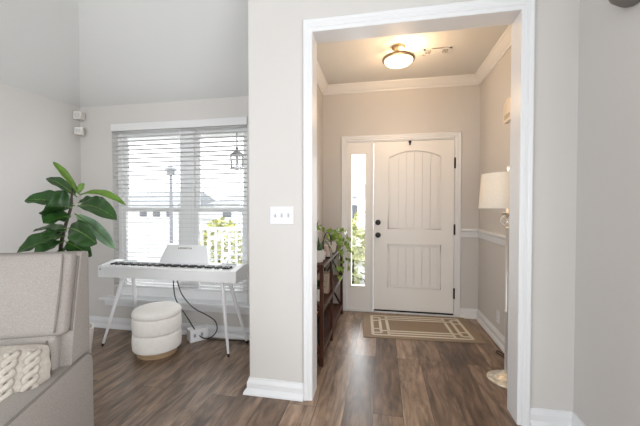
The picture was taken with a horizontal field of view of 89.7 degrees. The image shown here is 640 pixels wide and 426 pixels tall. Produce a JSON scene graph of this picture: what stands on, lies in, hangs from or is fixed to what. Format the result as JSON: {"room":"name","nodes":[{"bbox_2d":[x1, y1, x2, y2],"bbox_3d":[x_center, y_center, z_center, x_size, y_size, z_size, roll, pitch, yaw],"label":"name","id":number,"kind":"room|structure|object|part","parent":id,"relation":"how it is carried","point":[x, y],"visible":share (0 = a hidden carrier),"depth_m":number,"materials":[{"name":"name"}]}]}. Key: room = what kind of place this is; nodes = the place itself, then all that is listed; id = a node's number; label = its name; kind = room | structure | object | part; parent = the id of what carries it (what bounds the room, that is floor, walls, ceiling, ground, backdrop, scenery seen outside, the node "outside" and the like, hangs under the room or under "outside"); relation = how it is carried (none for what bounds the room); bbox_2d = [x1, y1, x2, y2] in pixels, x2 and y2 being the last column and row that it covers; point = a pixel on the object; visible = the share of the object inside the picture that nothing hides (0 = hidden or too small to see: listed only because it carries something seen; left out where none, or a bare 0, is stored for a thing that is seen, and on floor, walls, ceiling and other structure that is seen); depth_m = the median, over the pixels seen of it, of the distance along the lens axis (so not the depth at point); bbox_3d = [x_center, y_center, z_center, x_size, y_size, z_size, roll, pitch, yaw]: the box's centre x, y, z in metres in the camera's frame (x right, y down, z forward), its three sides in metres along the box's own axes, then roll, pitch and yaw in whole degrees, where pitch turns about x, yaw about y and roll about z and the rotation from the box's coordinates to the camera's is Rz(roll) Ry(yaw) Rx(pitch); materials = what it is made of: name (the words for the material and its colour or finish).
{"room":"living room","nodes":[
{"label":"living room","id":0,"kind":"room"},
{"bbox_2d":[0,82,80,252],"bbox_3d":[-3.241,0.058,0.185,0.120,2.425,6.931,0,1,11],"label":"wall","id":1,"kind":"structure","parent":0,"point":[37,130],"depth_m":2.92,"materials":[{"name":"beige paint"}]},
{"bbox_2d":[74,127,84,135],"bbox_3d":[-2.512,-0.851,3.358,0.074,0.078,0.100,-1,1,-25],"label":"speaker","id":2,"kind":"object","parent":1,"relation":"attached to","point":[78,131],"visible":1,"depth_m":3.32},
{"bbox_2d":[75,127,81,133],"bbox_3d":[-2.492,-0.850,3.317,0.062,0.066,0.003,-1,1,-25],"label":"speaker grille","id":3,"kind":"object","parent":2,"relation":"attached to","point":[78,130],"depth_m":3.32,"materials":[{"name":"grey plastic"}]},
{"bbox_2d":[0,0,248,107],"bbox_3d":[-1.107,-1.818,-0.275,4.471,1.545,6.911,0,1,11],"label":"ceiling","id":4,"kind":"structure","parent":0,"point":[78,53],"depth_m":2.73,"materials":[{"name":"white paint"}]},
{"bbox_2d":[80,96,249,327],"bbox_3d":[-1.423,-0.004,3.291,2.271,2.425,0.140,0,1,11],"label":"wall","id":5,"kind":"structure","parent":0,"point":[98,151],"depth_m":3.36,"materials":[{"name":"beige paint"}]},
{"bbox_2d":[73,111,84,120],"bbox_3d":[-2.511,-1.010,3.355,0.074,0.078,0.100,0,1,-9],"label":"speaker","id":6,"kind":"object","parent":5,"relation":"attached to","point":[77,115],"visible":1,"depth_m":3.31},
{"bbox_2d":[73,112,79,117],"bbox_3d":[-2.504,-1.010,3.310,0.062,0.066,0.003,0,1,-9],"label":"speaker grille","id":7,"kind":"object","parent":6,"relation":"attached to","point":[75,114],"depth_m":3.31,"materials":[{"name":"grey plastic"}]},
{"bbox_2d":[89,316,249,339],"bbox_3d":[-1.440,1.157,3.228,2.271,0.106,0.036,0,1,11],"label":"baseboard","id":8,"kind":"structure","parent":5,"relation":"attached to","point":[99,322],"depth_m":3.21,"materials":[{"name":"white paint"}]},
{"bbox_2d":[99,125,249,314],"bbox_3d":[-1.462,0.032,3.269,1.690,1.875,0.190,0,1,11],"label":"window","id":9,"kind":"structure","parent":5,"relation":"attached to","point":[206,301],"depth_m":3.29,"materials":[{"name":"white plastic"}]},
{"bbox_3d":[-1.753,-0.438,3.397,0.705,0.850,0.026,0,1,11],"label":"sash","id":10,"kind":"part","parent":9,"relation":"part of","materials":[{"name":"white plastic"}]},
{"bbox_3d":[-1.758,0.387,3.386,0.705,0.890,0.026,0,1,11],"label":"sash","id":11,"kind":"part","parent":9,"relation":"part of","materials":[{"name":"white plastic"}]},
{"bbox_3d":[-1.467,0.924,3.260,1.690,0.091,0.135,0,1,11],"label":"sill","id":12,"kind":"part","parent":9,"relation":"part of","materials":[{"name":"white paint"}]},
{"bbox_3d":[-0.995,-0.435,3.251,0.560,0.850,0.026,0,1,11],"label":"sash","id":13,"kind":"part","parent":9,"relation":"part of","materials":[{"name":"white plastic"}]},
{"bbox_3d":[-1.000,0.390,3.240,0.560,0.890,0.026,0,1,11],"label":"sash","id":14,"kind":"part","parent":9,"relation":"part of","materials":[{"name":"white plastic"}]},
{"bbox_2d":[111,117,246,292],"bbox_3d":[-1.425,-0.071,3.239,1.503,1.693,0.075,0,1,11],"label":"window blind","id":15,"kind":"object","parent":5,"relation":"attached to","point":[234,122],"visible":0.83,"depth_m":3.22,"materials":[{"name":"white plastic"}]},
{"bbox_3d":[-1.756,0.763,3.330,0.809,0.020,0.050,0,1,11],"label":"rail","id":16,"kind":"part","parent":15,"relation":"part of","materials":[{"name":"white plastic"}]},
{"bbox_3d":[-1.026,0.766,3.189,0.662,0.020,0.050,0,1,11],"label":"rail","id":17,"kind":"part","parent":15,"relation":"part of","materials":[{"name":"white plastic"}]},
{"bbox_2d":[91,311,520,425],"bbox_3d":[-1.018,1.330,0.233,4.477,0.120,8.059,0,1,11],"label":"floor","id":18,"kind":"structure","parent":0,"point":[362,381],"depth_m":2.28,"materials":[{"name":"brown wood"}]},
{"bbox_2d":[0,251,93,425],"bbox_3d":[-1.501,0.725,1.129,0.884,1.054,0.875,0,1,-12],"label":"sofa","id":19,"kind":"object","parent":18,"relation":"on","point":[44,296],"visible":0.85,"depth_m":1.44,"materials":[{"name":"beige fabric"}]},
{"bbox_2d":[0,344,50,402],"bbox_3d":[-1.309,0.736,1.277,0.376,0.364,0.228,0,1,-22],"label":"throw pillow","id":20,"kind":"object","parent":19,"relation":"on","point":[22,367],"visible":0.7,"depth_m":1.29,"materials":[{"name":"beige fabric"}]},
{"bbox_2d":[0,335,61,370],"bbox_3d":[-1.560,0.677,1.405,0.760,0.258,0.169,0,1,-12],"label":"cushion","id":21,"kind":"object","parent":19,"relation":"on","point":[54,342],"depth_m":1.43,"materials":[{"name":"beige fabric"}]},
{"bbox_2d":[0,252,76,339],"bbox_3d":[-1.566,0.375,1.426,0.820,0.366,0.153,0,1,-12],"label":"cushion","id":22,"kind":"object","parent":19,"relation":"on","point":[38,291],"depth_m":1.44,"materials":[{"name":"beige fabric"}]},
{"bbox_3d":[-1.129,0.926,1.212,0.124,0.448,0.875,0,1,-12],"label":"armrest","id":23,"kind":"part","parent":19,"relation":"part of","materials":[{"name":"beige fabric"}]},
{"bbox_2d":[17,162,125,352],"bbox_3d":[-1.817,0.416,2.447,0.964,1.620,0.420,0,1,11],"label":"potted plant","id":24,"kind":"object","parent":18,"relation":"on","point":[83,233],"visible":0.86,"depth_m":2.39,"materials":[{"name":"green plant"}]},
{"bbox_3d":[-1.960,0.375,2.483,0.160,1.142,0.052,0,1,11],"label":"stem","id":25,"kind":"part","parent":24,"relation":"part of","materials":[{"name":"green plant"}]},
{"bbox_2d":[89,322,93,352],"bbox_3d":[-1.967,1.065,2.490,0.364,0.320,0.364,0,1,11],"label":"pot","id":26,"kind":"object","parent":24,"relation":"on","point":[91,326],"depth_m":2.54,"materials":[{"name":"white ceramic"}]},
{"bbox_2d":[131,301,181,359],"bbox_3d":[-1.425,1.012,2.817,0.394,0.412,0.394,0,1,11],"label":"storage ottoman","id":27,"kind":"object","parent":18,"relation":"on","point":[156,329],"visible":1,"depth_m":2.67,"materials":[{"name":"white fabric"}]},
{"bbox_2d":[131,301,181,320],"bbox_3d":[-1.425,0.845,2.813,0.394,0.076,0.394,0,1,11],"label":"cushion","id":28,"kind":"object","parent":27,"relation":"on","point":[163,310],"depth_m":2.71,"materials":[{"name":"beige fabric"}]},
{"bbox_2d":[98,244,247,356],"bbox_3d":[-1.314,0.756,2.949,1.338,0.925,0.357,0,1,11],"label":"digital piano","id":29,"kind":"object","parent":18,"relation":"on","point":[177,262],"visible":0.99,"depth_m":2.85,"materials":[{"name":"white paint"}]},
{"bbox_3d":[-1.876,0.884,2.930,0.227,0.620,0.067,0,1,-9],"label":"leg","id":30,"kind":"part","parent":29,"relation":"part of","materials":[{"name":"white paint"}]},
{"bbox_3d":[-1.788,0.881,3.119,0.067,0.620,0.243,0,1,-19],"label":"leg","id":31,"kind":"part","parent":29,"relation":"part of","materials":[{"name":"white paint"}]},
{"bbox_2d":[173,280,249,341],"bbox_3d":[-0.902,0.896,3.018,0.915,0.636,0.096,0,1,-1],"label":"power cable","id":32,"kind":"object","parent":29,"relation":"hanging from","point":[173,280],"visible":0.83,"depth_m":3.02,"materials":[{"name":"black rubber"}]},
{"bbox_3d":[-0.817,0.887,2.743,0.104,0.618,0.067,0,1,11],"label":"leg","id":33,"kind":"part","parent":29,"relation":"part of","materials":[{"name":"white paint"}]},
{"bbox_3d":[-0.749,0.885,2.906,0.067,0.620,0.237,1,2,41],"label":"leg","id":34,"kind":"part","parent":29,"relation":"part of","materials":[{"name":"white paint"}]},
{"bbox_2d":[187,324,207,342],"bbox_3d":[-1.171,1.156,3.082,0.170,0.115,0.123,-1,1,-39],"label":"power strip","id":35,"kind":"object","parent":18,"relation":"on","point":[193,336],"visible":0.99,"depth_m":3.04,"materials":[{"name":"white plastic"}]},
{"bbox_2d":[317,245,343,366],"bbox_3d":[0.037,0.803,3.213,0.246,0.815,1.334,0,1,11],"label":"console shelf","id":36,"kind":"object","parent":18,"relation":"on","point":[331,311],"visible":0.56,"depth_m":3.03,"materials":[{"name":"brown wood"}]},
{"bbox_2d":[317,222,323,262],"bbox_3d":[-0.020,0.231,2.680,0.118,0.350,0.118,0,1,11],"label":"aloe plant","id":37,"kind":"object","parent":36,"relation":"on","point":[320,252],"visible":0.54,"depth_m":2.64,"materials":[{"name":"white ceramic"}]},
{"bbox_3d":[-0.018,0.356,2.680,0.114,0.100,0.114,0,1,11],"label":"pot","id":38,"kind":"part","parent":37,"relation":"part of","materials":[{"name":"white ceramic"}]},
{"bbox_2d":[317,280,324,300],"bbox_3d":[-0.026,0.668,2.809,0.172,0.181,0.172,0,1,11],"label":"potted fern","id":39,"kind":"object","parent":36,"relation":"on","point":[318,281],"visible":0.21,"depth_m":2.76,"materials":[{"name":"white ceramic"}]},
{"bbox_2d":[317,289,319,300],"bbox_3d":[-0.030,0.706,2.811,0.132,0.105,0.132,0,1,11],"label":"pot","id":40,"kind":"object","parent":39,"relation":"on","point":[318,290],"depth_m":2.75,"materials":[{"name":"white ceramic"}]},
{"bbox_2d":[317,315,325,344],"bbox_3d":[-0.059,1.006,2.772,0.212,0.197,0.278,0,1,11],"label":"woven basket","id":41,"kind":"object","parent":36,"relation":"on","point":[318,318],"visible":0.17,"depth_m":2.67,"materials":[{"name":"brown wicker"}]},
{"bbox_3d":[0.014,0.829,2.566,0.030,0.789,0.030,0,1,11],"label":"post","id":42,"kind":"part","parent":36,"relation":"part of","materials":[{"name":"brown wood"}]},
{"bbox_2d":[317,271,329,293],"bbox_3d":[0.002,0.661,3.079,0.188,0.185,0.128,0,1,11],"label":"box","id":43,"kind":"object","parent":36,"relation":"on","point":[326,273],"visible":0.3,"depth_m":3.01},
{"bbox_3d":[0.002,0.583,3.078,0.188,0.030,0.128,0,1,11],"label":"box lid","id":44,"kind":"part","parent":43,"relation":"part of","materials":[{"name":"beige fabric"}]},
{"bbox_2d":[317,239,334,272],"bbox_3d":[0.038,0.362,2.777,0.218,0.325,0.159,0,1,-6],"label":"leaf plant","id":45,"kind":"object","parent":36,"relation":"on","point":[324,239],"visible":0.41,"depth_m":2.77,"materials":[{"name":"green plant"}]},
{"bbox_2d":[323,232,331,257],"bbox_3d":[0.067,0.286,2.906,0.074,0.231,0.220,0,1,11],"label":"candle holder","id":46,"kind":"object","parent":36,"relation":"on","point":[325,247],"visible":0.7,"depth_m":2.87,"materials":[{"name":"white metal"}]},
{"bbox_2d":[324,245,330,256],"bbox_3d":[0.067,0.341,2.907,0.074,0.098,0.074,0,1,11],"label":"candle","id":47,"kind":"object","parent":46,"relation":"on","point":[326,248],"depth_m":2.87,"materials":[{"name":"wax"}]},
{"bbox_3d":[0.109,0.819,3.056,0.030,0.789,0.030,0,1,11],"label":"post","id":48,"kind":"part","parent":36,"relation":"part of","materials":[{"name":"brown wood"}]},
{"bbox_3d":[0.143,1.108,3.198,0.014,0.036,1.250,0,1,11],"label":"rail","id":49,"kind":"part","parent":36,"relation":"part of","materials":[{"name":"brown wood"}]},
{"bbox_3d":[0.143,0.763,3.191,0.014,0.036,1.250,0,1,11],"label":"rail","id":50,"kind":"part","parent":36,"relation":"part of","materials":[{"name":"brown wood"}]},
{"bbox_2d":[317,225,351,281],"bbox_3d":[0.224,0.393,3.386,0.261,0.575,0.904,1,1,27],"label":"pothos","id":51,"kind":"object","parent":36,"relation":"on","point":[335,235],"visible":0.89,"depth_m":3.27,"materials":[{"name":"green plant"}]},
{"bbox_2d":[324,240,336,252],"bbox_3d":[0.097,0.340,3.248,0.156,0.110,0.156,0,1,11],"label":"pot","id":52,"kind":"object","parent":51,"relation":"on","point":[334,243],"depth_m":3.20,"materials":[{"name":"white ceramic"}]},
{"bbox_3d":[0.257,0.804,3.822,0.030,0.789,0.030,0,1,11],"label":"post","id":53,"kind":"part","parent":36,"relation":"part of","materials":[{"name":"brown wood"}]},
{"bbox_2d":[363,313,485,343],"bbox_3d":[1.031,1.202,3.402,1.134,0.010,0.690,0,1,8],"label":"entry rug","id":54,"kind":"object","parent":18,"relation":"on","point":[409,327],"visible":1,"depth_m":3.34,"materials":[{"name":"beige fabric"}]},
{"bbox_2d":[478,166,509,388],"bbox_3d":[1.461,0.442,2.454,0.384,1.574,0.681,1,2,41],"label":"floor lamp","id":55,"kind":"object","parent":18,"relation":"on","point":[494,187],"visible":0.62,"depth_m":2.30,"materials":[{"name":"white fabric"}]},
{"bbox_3d":[1.363,-0.159,2.331,0.384,0.250,0.384,0,1,11],"label":"lamp shade","id":56,"kind":"part","parent":55,"relation":"part of","materials":[{"name":"beige fabric"}]},
{"bbox_2d":[317,86,322,243],"bbox_3d":[-0.201,-0.664,3.194,0.161,3.750,1.858,0,1,11],"label":"wall","id":57,"kind":"structure","parent":0,"point":[319,94],"depth_m":3.80,"materials":[{"name":"beige paint"}]},
{"bbox_2d":[317,61,327,94],"bbox_3d":[-0.094,-1.480,3.096,0.080,0.095,1.738,0,1,11],"label":"crown molding","id":58,"kind":"structure","parent":57,"relation":"attached to","point":[322,84],"depth_m":3.63,"materials":[{"name":"white paint"}]},
{"bbox_2d":[323,85,479,308],"bbox_3d":[0.929,-0.173,3.870,1.805,2.740,0.120,0,1,11],"label":"wall","id":59,"kind":"structure","parent":0,"point":[456,108],"depth_m":3.75,"materials":[{"name":"beige paint"}]},
{"bbox_2d":[347,142,370,309],"bbox_3d":[0.477,0.163,3.932,0.283,2.034,0.053,0,1,11],"label":"window","id":60,"kind":"structure","parent":59,"relation":"in","point":[358,296],"depth_m":3.91,"materials":[{"name":"white paint"}]},
{"bbox_2d":[341,131,461,316],"bbox_3d":[0.946,0.134,3.861,1.371,2.128,0.143,0,1,11],"label":"door frame","id":61,"kind":"structure","parent":59,"relation":"attached to","point":[457,136],"depth_m":3.79,"materials":[{"name":"white paint"}]},
{"bbox_2d":[323,74,479,94],"bbox_3d":[0.910,-1.493,3.746,1.805,0.095,0.080,0,1,11],"label":"crown molding","id":62,"kind":"structure","parent":59,"relation":"attached to","point":[468,79],"depth_m":3.73,"materials":[{"name":"white paint"}]},
{"bbox_2d":[373,139,455,314],"bbox_3d":[1.099,0.167,3.777,0.926,2.031,0.112,0,1,11],"label":"door","id":63,"kind":"structure","parent":59,"relation":"in","point":[414,226],"depth_m":3.79,"materials":[{"name":"white paint"}]},
{"bbox_3d":[1.109,0.078,3.789,0.612,1.640,0.012,0,1,11],"label":"panel moulding","id":64,"kind":"part","parent":63,"relation":"part of","materials":[{"name":"white paint"}]},
{"bbox_2d":[460,308,477,318],"bbox_3d":[1.703,1.149,3.667,0.198,0.106,0.036,0,1,11],"label":"baseboard","id":65,"kind":"structure","parent":59,"relation":"attached to","point":[465,313],"depth_m":3.67,"materials":[{"name":"white paint"}]},
{"bbox_2d":[461,229,477,237],"bbox_3d":[1.703,0.231,3.649,0.198,0.102,0.036,0,1,11],"label":"chair rail","id":66,"kind":"object","parent":59,"relation":"attached to","point":[465,233],"visible":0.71,"depth_m":3.65,"materials":[{"name":"white paint"}]},
{"bbox_2d":[317,25,508,84],"bbox_3d":[0.753,-1.574,2.930,1.805,0.100,1.738,0,1,11],"label":"ceiling","id":67,"kind":"structure","parent":0,"point":[360,60],"depth_m":3.12,"materials":[{"name":"white paint"}]},
{"bbox_2d":[382,43,414,68],"bbox_3d":[0.719,-1.435,2.945,0.296,0.180,0.296,0,1,11],"label":"ceiling light","id":68,"kind":"object","parent":67,"relation":"attached to","point":[398,59],"visible":1,"depth_m":2.88,"materials":[{"name":"white glass"}]},
{"bbox_3d":[0.719,-1.375,2.946,0.268,0.062,0.268,0,1,11],"label":"lamp shade","id":69,"kind":"part","parent":68,"relation":"part of","materials":[{"name":"white glass"}]},
{"bbox_2d":[422,47,451,55],"bbox_3d":[1.100,-1.522,3.027,0.250,0.008,0.120,0,1,11],"label":"ceiling vent","id":70,"kind":"object","parent":67,"relation":"in","point":[444,50],"visible":1,"depth_m":3.02,"materials":[{"name":"white metal"}]},
{"bbox_2d":[248,0,579,410],"bbox_3d":[0.553,-0.641,2.036,2.080,3.750,0.130,0,1,11],"label":"wall","id":71,"kind":"structure","parent":0,"point":[275,27],"depth_m":2.08,"materials":[{"name":"beige paint"}]},
{"bbox_2d":[243,377,303,401],"bbox_3d":[-0.314,1.179,2.155,0.418,0.106,0.036,0,1,11],"label":"baseboard","id":72,"kind":"structure","parent":71,"relation":"attached to","point":[260,387],"depth_m":2.15,"materials":[{"name":"white paint"}]},
{"bbox_2d":[270,206,293,223],"bbox_3d":[-0.255,0.016,2.127,0.163,0.118,0.023,0,1,11],"label":"light switch","id":73,"kind":"object","parent":71,"relation":"attached to","point":[278,214],"visible":1,"depth_m":2.13,"materials":[{"name":"white plastic"}]},
{"bbox_2d":[303,0,534,425],"bbox_3d":[0.569,-0.004,2.046,1.348,2.475,0.176,0,1,11],"label":"door frame","id":74,"kind":"structure","parent":71,"relation":"attached to","point":[476,13],"depth_m":1.95,"materials":[{"name":"white paint"}]},
{"bbox_2d":[530,407,572,425],"bbox_3d":[1.328,1.185,1.838,0.230,0.106,0.036,0,1,11],"label":"baseboard","id":75,"kind":"structure","parent":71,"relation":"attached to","point":[538,416],"depth_m":1.84,"materials":[{"name":"white paint"}]},
{"bbox_2d":[478,0,639,425],"bbox_3d":[1.129,-0.598,-0.159,0.126,3.750,7.939,0,1,11],"label":"wall","id":76,"kind":"structure","parent":0,"point":[607,269],"depth_m":1.60,"materials":[{"name":"beige paint"}]},
{"bbox_2d":[476,309,503,352],"bbox_3d":[1.621,1.166,2.817,0.036,0.106,1.738,0,1,11],"label":"baseboard","id":77,"kind":"structure","parent":76,"relation":"attached to","point":[497,337],"depth_m":3.17,"materials":[{"name":"white paint"}]},
{"bbox_2d":[476,229,505,246],"bbox_3d":[1.621,0.248,2.799,0.036,0.102,1.738,0,1,11],"label":"chair rail","id":78,"kind":"object","parent":76,"relation":"attached to","point":[493,237],"visible":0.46,"depth_m":3.14,"materials":[{"name":"white paint"}]},
{"bbox_2d":[475,24,511,84],"bbox_3d":[1.600,-1.474,2.769,0.080,0.095,1.738,0,1,11],"label":"crown molding","id":79,"kind":"structure","parent":76,"relation":"attached to","point":[503,44],"depth_m":3.01,"materials":[{"name":"white paint"}]},
{"bbox_2d":[496,310,499,323],"bbox_3d":[1.677,0.979,3.031,0.010,0.116,0.072,0,1,11],"label":"wall outlet","id":80,"kind":"object","parent":76,"relation":"attached to","point":[497,311],"visible":1,"depth_m":3.02,"materials":[{"name":"white plastic"}]},
{"bbox_2d":[503,97,510,123],"bbox_3d":[1.616,-0.885,2.747,0.036,0.200,0.200,0,1,11],"label":"door chime","id":81,"kind":"object","parent":76,"relation":"attached to","point":[507,106],"visible":0.61,"depth_m":2.76,"materials":[{"name":"beige plastic"}]},
{"bbox_2d":[571,411,585,425],"bbox_3d":[0.861,1.243,-1.084,0.036,0.106,5.951,0,1,11],"label":"baseboard","id":82,"kind":"structure","parent":76,"relation":"attached to","point":[576,421],"depth_m":1.78,"materials":[{"name":"white paint"}]},
{"bbox_2d":[608,0,639,7],"bbox_3d":[1.294,-0.970,1.345,0.125,0.155,0.300,0,1,11],"label":"wall sconce","id":83,"kind":"object","parent":76,"relation":"attached to","point":[620,3],"visible":1,"depth_m":1.39,"materials":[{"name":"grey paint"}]},
{"label":"outside","id":84,"kind":"structure","parent":0,"visible":0},
{"bbox_2d":[128,219,373,284],"bbox_3d":[-0.823,0.665,48.468,100.000,0.200,85.181,0,1,11],"label":"ground","id":85,"kind":"structure","parent":84,"point":[133,228],"depth_m":14.91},
{"bbox_2d":[164,164,175,242],"bbox_3d":[-6.216,-0.392,13.418,0.480,3.300,0.480,1,1,33],"label":"street lamp","id":86,"kind":"object","parent":85,"relation":"on","point":[166,168],"visible":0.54,"depth_m":13.37,"materials":[{"name":"grey metal"}]},
{"bbox_3d":[-6.216,-0.167,13.423,0.150,2.850,0.150,0,1,11],"label":"post","id":87,"kind":"part","parent":86,"relation":"part of","materials":[{"name":"grey metal"}]},
{"bbox_2d":[128,193,214,220],"bbox_3d":[-18.000,-0.841,38.608,8.800,3.300,10.000,0,1,11],"label":"house","id":88,"kind":"structure","parent":85,"relation":"on","point":[130,214],"depth_m":34.62,"materials":[{"name":"white"}]},
{"bbox_3d":[-18.768,-0.051,34.119,0.900,0.900,0.025,0,1,11],"label":"pane","id":89,"kind":"part","parent":88,"relation":"part of","materials":[{"name":"grey glass"}]},
{"bbox_3d":[-17.197,-0.045,33.816,0.900,0.900,0.025,0,1,11],"label":"pane","id":90,"kind":"part","parent":88,"relation":"part of","materials":[{"name":"grey glass"}]},
{"bbox_2d":[200,217,241,263],"bbox_3d":[-2.112,0.768,6.744,1.164,1.382,1.158,-1,2,-44],"label":"shrub","id":91,"kind":"object","parent":85,"relation":"on","point":[221,218],"visible":0.41,"depth_m":6.66,"materials":[{"name":"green plant"}]},
{"bbox_2d":[208,197,243,221],"bbox_3d":[-6.414,-0.546,36.374,8.000,2.800,10.000,0,1,11],"label":"house","id":92,"kind":"structure","parent":85,"relation":"on","point":[235,218],"depth_m":32.32,"materials":[{"name":"white"}]},
{"bbox_3d":[-9.343,-0.065,32.297,1.000,1.000,0.025,0,1,11],"label":"pane","id":93,"kind":"part","parent":92,"relation":"part of","materials":[{"name":"grey glass"}]},
{"bbox_2d":[352,223,373,283],"bbox_3d":[0.637,0.790,6.203,1.399,1.224,1.382,0,1,11],"label":"shrub","id":94,"kind":"object","parent":85,"relation":"on","point":[356,258],"visible":0.27,"depth_m":6.01,"materials":[{"name":"green plant"}]},
{"bbox_3d":[0.636,1.071,6.214,0.060,0.660,0.060,0,1,11],"label":"stem","id":95,"kind":"part","parent":94,"relation":"part of","materials":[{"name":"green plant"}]},
{"bbox_2d":[352,184,373,225],"bbox_3d":[3.532,-0.867,29.861,7.800,3.700,9.000,0,1,11],"label":"house","id":96,"kind":"structure","parent":85,"relation":"on","point":[358,190],"depth_m":25.88,"materials":[{"name":"white"}]},
{"bbox_3d":[2.662,-0.039,25.902,0.800,1.200,0.025,0,1,11],"label":"pane","id":97,"kind":"part","parent":96,"relation":"part of","materials":[{"name":"grey glass"}]},
{"bbox_2d":[352,210,373,261],"bbox_3d":[1.338,0.665,8.474,1.690,1.496,1.638,0,1,11],"label":"shrub","id":98,"kind":"object","parent":85,"relation":"on","point":[357,215],"visible":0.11,"depth_m":8.67,"materials":[{"name":"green plant"}]},
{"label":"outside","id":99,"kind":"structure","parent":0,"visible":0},
{"bbox_2d":[129,133,242,139],"bbox_3d":[-2.862,-1.298,4.628,5.614,0.100,1.949,0,1,11],"label":"ceiling","id":100,"kind":"structure","parent":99,"point":[226,134],"depth_m":5.30,"materials":[{"name":"white paint"}]},
{"bbox_2d":[230,133,242,170],"bbox_3d":[-1.187,-0.927,4.591,0.250,0.640,0.216,0,1,11],"label":"lantern","id":101,"kind":"object","parent":100,"relation":"hanging from","point":[233,152],"visible":0.41,"depth_m":4.55,"materials":[{"name":"grey metal"}]},
{"bbox_3d":[-1.187,-0.713,4.596,0.220,0.211,0.193,0,1,11],"label":"lantern frame","id":102,"kind":"part","parent":101,"relation":"part of","materials":[{"name":"grey metal"}]},
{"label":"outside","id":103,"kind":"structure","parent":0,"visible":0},
{"bbox_2d":[129,278,360,289],"bbox_3d":[-0.407,1.350,4.512,10.500,0.170,2.549,0,1,11],"label":"floor","id":104,"kind":"structure","parent":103,"point":[130,279],"depth_m":5.66,"materials":[{"name":"grey concrete"}]},
{"bbox_2d":[200,227,242,263],"bbox_3d":[-1.016,0.701,5.721,3.160,1.080,0.100,0,1,11],"label":"porch railing","id":105,"kind":"object","parent":104,"relation":"on","point":[222,229],"visible":0.09,"depth_m":5.85,"materials":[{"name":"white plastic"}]}
]}

